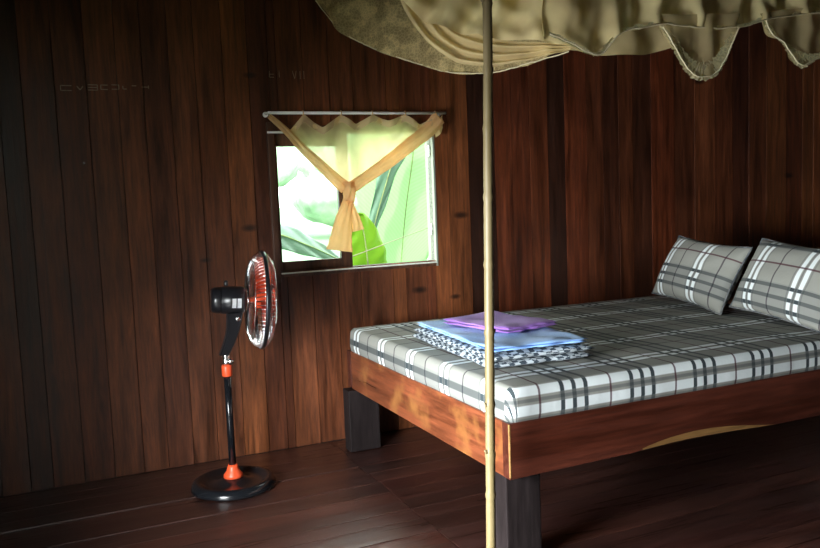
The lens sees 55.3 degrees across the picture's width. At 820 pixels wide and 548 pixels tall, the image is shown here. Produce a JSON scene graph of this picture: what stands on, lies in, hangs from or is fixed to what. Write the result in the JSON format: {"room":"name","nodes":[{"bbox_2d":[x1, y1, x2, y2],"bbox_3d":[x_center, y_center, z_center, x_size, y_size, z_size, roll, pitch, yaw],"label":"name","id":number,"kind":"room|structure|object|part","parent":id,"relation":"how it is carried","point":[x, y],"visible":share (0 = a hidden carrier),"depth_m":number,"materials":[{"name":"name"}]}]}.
{"room":"traditional dwelling","nodes":[
{"label":"traditional dwelling","id":0,"kind":"room"},
{"bbox_2d":[0,0,819,496],"bbox_3d":[0.695,-0.628,4.653,6.650,3.020,0.064,-5,6,-24],"label":"wall","id":1,"kind":"structure","parent":0,"point":[134,178],"depth_m":3.97,"materials":[{"name":"wood"}]},
{"bbox_2d":[266,122,438,282],"bbox_3d":[-0.301,-0.398,4.228,0.947,0.818,0.126,-5,6,-24],"label":"window","id":2,"kind":"structure","parent":1,"relation":"in","point":[273,140],"depth_m":4.13,"materials":[{"name":"brown wood"}]},
{"bbox_3d":[-0.515,-0.378,4.142,0.410,0.721,0.032,-5,6,-24],"label":"sash","id":3,"kind":"part","parent":2,"relation":"part of","materials":[{"name":"brown wood"}]},
{"bbox_2d":[263,111,445,117],"bbox_3d":[-0.271,-0.844,4.120,1.004,0.037,0.089,-5,6,-24],"label":"curtain rod","id":4,"kind":"object","parent":1,"relation":"attached to","point":[265,114],"visible":0.87,"depth_m":4.03,"materials":[{"name":"silver metal"}]},
{"bbox_2d":[267,110,443,251],"bbox_3d":[-0.243,-0.488,4.104,0.983,0.740,0.082,-5,6,-24],"label":"curtain","id":5,"kind":"object","parent":4,"relation":"hanging from","point":[350,155],"visible":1,"depth_m":4.08,"materials":[{"name":"beige fabric"}]},
{"bbox_3d":[-0.262,-0.647,4.098,0.840,0.371,0.022,-5,6,-24],"label":"sheer panel","id":6,"kind":"part","parent":5,"relation":"part of","materials":[{"name":"beige fabric"}]},
{"bbox_3d":[-0.256,-0.841,4.087,0.990,0.024,0.015,-5,6,-24],"label":"rod","id":7,"kind":"part","parent":4,"relation":"part of","materials":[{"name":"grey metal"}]},
{"bbox_2d":[0,415,819,547],"bbox_3d":[2.021,1.048,1.992,6.770,0.070,6.220,-5,6,-24],"label":"floor","id":8,"kind":"structure","parent":0,"point":[757,487],"depth_m":3.33,"materials":[{"name":"brown wood"}]},
{"bbox_2d":[191,251,277,500],"bbox_3d":[-0.806,0.439,3.560,0.438,1.073,0.450,-5,6,-24],"label":"fan","id":9,"kind":"object","parent":8,"relation":"on","point":[233,482],"visible":1,"depth_m":3.53,"materials":[{"name":"black plastic"}]},
{"bbox_2d":[244,252,265,347],"bbox_3d":[-0.714,0.121,3.582,0.082,0.440,0.441,-4,6,-18],"label":"grille","id":10,"kind":"object","parent":9,"relation":"attached to","point":[258,299],"depth_m":3.54,"materials":[{"name":"silver metal"}]},
{"bbox_3d":[-0.718,0.152,3.699,0.064,0.213,0.177,-4,6,-19],"label":"blade","id":11,"kind":"part","parent":9,"relation":"part of","materials":[{"name":"orange plastic"}]},
{"bbox_3d":[-0.667,0.214,3.501,0.055,0.203,0.177,-3,5,-3],"label":"blade","id":12,"kind":"part","parent":9,"relation":"part of","materials":[{"name":"orange plastic"}]},
{"bbox_3d":[-0.666,0.007,3.561,0.048,0.170,0.226,-7,7,-39],"label":"blade","id":13,"kind":"part","parent":9,"relation":"part of","materials":[{"name":"orange plastic"}]},
{"bbox_2d":[258,254,277,345],"bbox_3d":[-0.656,0.118,3.601,0.072,0.440,0.441,-4,6,-18],"label":"grille","id":14,"kind":"object","parent":9,"relation":"attached to","point":[266,270],"depth_m":3.50,"materials":[{"name":"silver metal"}]},
{"bbox_2d":[480,0,495,547],"bbox_3d":[0.238,-0.172,2.413,0.084,2.420,0.036,-5,6,-24],"label":"bamboo pole","id":15,"kind":"object","parent":8,"relation":"on","point":[488,197],"visible":1,"depth_m":2.42,"materials":[{"name":"wood"}]},
{"bbox_2d":[343,274,819,547],"bbox_3d":[0.964,0.487,3.781,2.175,0.800,1.601,-5,6,-24],"label":"wooden bed","id":16,"kind":"object","parent":8,"relation":"on","point":[525,450],"visible":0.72,"depth_m":2.92,"materials":[{"name":"brown wood"}]},
{"bbox_3d":[0.649,0.413,4.489,2.120,0.190,0.045,-5,6,-24],"label":"rail","id":17,"kind":"part","parent":16,"relation":"part of","materials":[{"name":"brown wood"}]},
{"bbox_3d":[-0.250,0.749,4.072,0.165,0.320,0.085,-5,6,-24],"label":"leg","id":18,"kind":"part","parent":16,"relation":"part of","materials":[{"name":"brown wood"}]},
{"bbox_3d":[0.026,0.544,3.360,0.042,0.196,1.507,-5,6,-24],"label":"foot rail","id":19,"kind":"part","parent":16,"relation":"part of","materials":[{"name":"brown wood"}]},
{"bbox_3d":[0.381,0.845,2.765,0.140,0.320,0.085,-5,6,-24],"label":"leg","id":20,"kind":"part","parent":16,"relation":"part of","materials":[{"name":"grey wood"}]},
{"bbox_2d":[350,295,819,422],"bbox_3d":[0.948,0.317,3.752,2.072,0.133,1.586,-5,6,-24],"label":"mattress","id":21,"kind":"object","parent":16,"relation":"on","point":[656,346],"visible":0.68,"depth_m":3.14,"materials":[{"name":"fabric"}]},
{"bbox_2d":[412,327,594,367],"bbox_3d":[0.360,0.280,3.327,0.460,0.066,0.839,-4,6,-20],"label":"folded blanket","id":22,"kind":"object","parent":21,"relation":"on","point":[510,358],"visible":0.35,"depth_m":2.99,"materials":[{"name":"fabric"}]},
{"bbox_2d":[417,320,587,351],"bbox_3d":[0.357,0.238,3.302,0.429,0.028,0.780,-4,6,-20],"label":"sheet","id":23,"kind":"object","parent":22,"relation":"on","point":[544,336],"visible":0.57,"depth_m":3.09,"materials":[{"name":"blue fabric"}]},
{"bbox_2d":[443,311,555,332],"bbox_3d":[0.379,0.200,3.344,0.292,0.034,0.428,-6,7,-37],"label":"folded towel","id":24,"kind":"object","parent":23,"relation":"on","point":[503,323],"visible":0.88,"depth_m":3.28,"materials":[{"name":"purple fabric"}]},
{"bbox_2d":[652,235,752,314],"bbox_3d":[1.576,-0.009,4.279,0.232,0.375,0.714,-3,5,-12],"label":"pillow","id":25,"kind":"object","parent":21,"relation":"on","point":[706,275],"visible":1,"depth_m":4.12,"materials":[{"name":"fabric"}]},
{"bbox_2d":[729,238,819,332],"bbox_3d":[1.769,0.040,3.620,0.231,0.384,0.713,-3,5,-12],"label":"pillow","id":26,"kind":"object","parent":21,"relation":"on","point":[781,280],"visible":1,"depth_m":3.57,"materials":[{"name":"fabric"}]},
{"bbox_3d":[1.290,0.520,3.076,2.120,0.194,0.045,-5,6,-24],"label":"rail","id":27,"kind":"part","parent":16,"relation":"part of","materials":[{"name":"brown wood"}]},
{"bbox_3d":[1.908,0.249,4.192,0.045,0.474,1.507,-5,6,-24],"label":"headboard","id":28,"kind":"part","parent":16,"relation":"part of","materials":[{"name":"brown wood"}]},
{"bbox_3d":[1.904,-1.947,1.715,6.770,0.050,6.220,-5,6,-24],"label":"ceiling","id":29,"kind":"structure","parent":0,"visible":0},
{"bbox_2d":[315,0,819,80],"bbox_3d":[0.623,-1.341,2.954,3.000,1.285,1.421,-1,5,11],"label":"canopy","id":30,"kind":"object","parent":29,"relation":"hanging from","point":[701,34],"visible":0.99,"depth_m":2.87,"materials":[{"name":"fabric"}]},
{"bbox_2d":[315,0,565,74],"bbox_3d":[0.107,-1.133,3.585,1.294,0.475,0.093,1,6,31],"label":"drape","id":31,"kind":"object","parent":30,"relation":"hanging from","point":[367,13],"depth_m":3.69,"materials":[{"name":"beige fabric"}]},
{"bbox_2d":[546,26,671,55],"bbox_3d":[0.803,-0.971,3.050,0.651,0.232,0.049,-5,6,-24],"label":"drape","id":32,"kind":"object","parent":30,"relation":"hanging from","point":[649,40],"depth_m":3.09,"materials":[{"name":"beige fabric"}]},
{"bbox_2d":[542,0,819,56],"bbox_3d":[1.261,-1.062,2.953,1.801,0.528,0.080,-5,6,-24],"label":"drape","id":33,"kind":"object","parent":30,"relation":"hanging from","point":[692,28],"depth_m":2.83,"materials":[{"name":"beige fabric"}]},
{"bbox_3d":[1.058,-0.808,2.845,0.390,0.211,0.011,-5,6,-24],"label":"lace trim","id":34,"kind":"part","parent":30,"relation":"part of","materials":[{"name":"beige fabric"}]},
{"bbox_3d":[1.537,-0.890,3.055,0.437,0.177,0.010,-5,6,-24],"label":"lace trim","id":35,"kind":"part","parent":30,"relation":"part of","materials":[{"name":"beige fabric"}]},
{"label":"outside","id":36,"kind":"structure","parent":0,"visible":0},
{"bbox_2d":[280,207,428,261],"bbox_3d":[4.244,-2.689,39.101,120.000,2.139,120.000,-5,6,-24],"label":"lawn","id":37,"kind":"structure","parent":36,"point":[289,216],"depth_m":51.72,"materials":[{"name":"white"}]},
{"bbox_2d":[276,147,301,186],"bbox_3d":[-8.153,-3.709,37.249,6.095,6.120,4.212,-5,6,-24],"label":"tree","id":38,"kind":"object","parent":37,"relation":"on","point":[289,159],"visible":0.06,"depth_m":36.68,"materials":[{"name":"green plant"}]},
{"bbox_2d":[281,224,339,258],"bbox_3d":[-1.244,0.495,6.602,1.454,2.043,0.198,-4,6,-17],"label":"banana plant","id":39,"kind":"object","parent":37,"relation":"on","point":[294,240],"visible":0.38,"depth_m":6.68,"materials":[{"name":"green plant"}]},
{"bbox_2d":[292,152,359,226],"bbox_3d":[-3.282,-4.694,42.183,5.946,6.794,4.997,-4,5,-16],"label":"tree","id":40,"kind":"object","parent":37,"relation":"on","point":[314,197],"visible":0.17,"depth_m":40.06,"materials":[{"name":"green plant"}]},
{"bbox_2d":[352,213,386,265],"bbox_3d":[-0.323,0.523,6.115,0.394,2.007,0.224,-5,6,-24],"label":"banana plant","id":41,"kind":"object","parent":37,"relation":"on","point":[368,238],"visible":0.3,"depth_m":5.95,"materials":[{"name":"green plant"}]},
{"bbox_2d":[356,143,428,262],"bbox_3d":[0.970,-0.761,7.908,3.632,4.130,0.569,-6,7,-38],"label":"banana plant","id":42,"kind":"object","parent":37,"relation":"on","point":[395,201],"visible":0.18,"depth_m":7.14,"materials":[{"name":"green plant"}]},
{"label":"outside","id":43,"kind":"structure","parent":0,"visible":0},
{"bbox_2d":[352,228,427,256],"bbox_3d":[0.492,-0.530,5.858,3.052,0.926,0.005,-5,6,-24],"label":"wire","id":44,"kind":"object","parent":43,"point":[425,228],"visible":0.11,"depth_m":5.59,"materials":[{"name":"white metal"}]}
]}

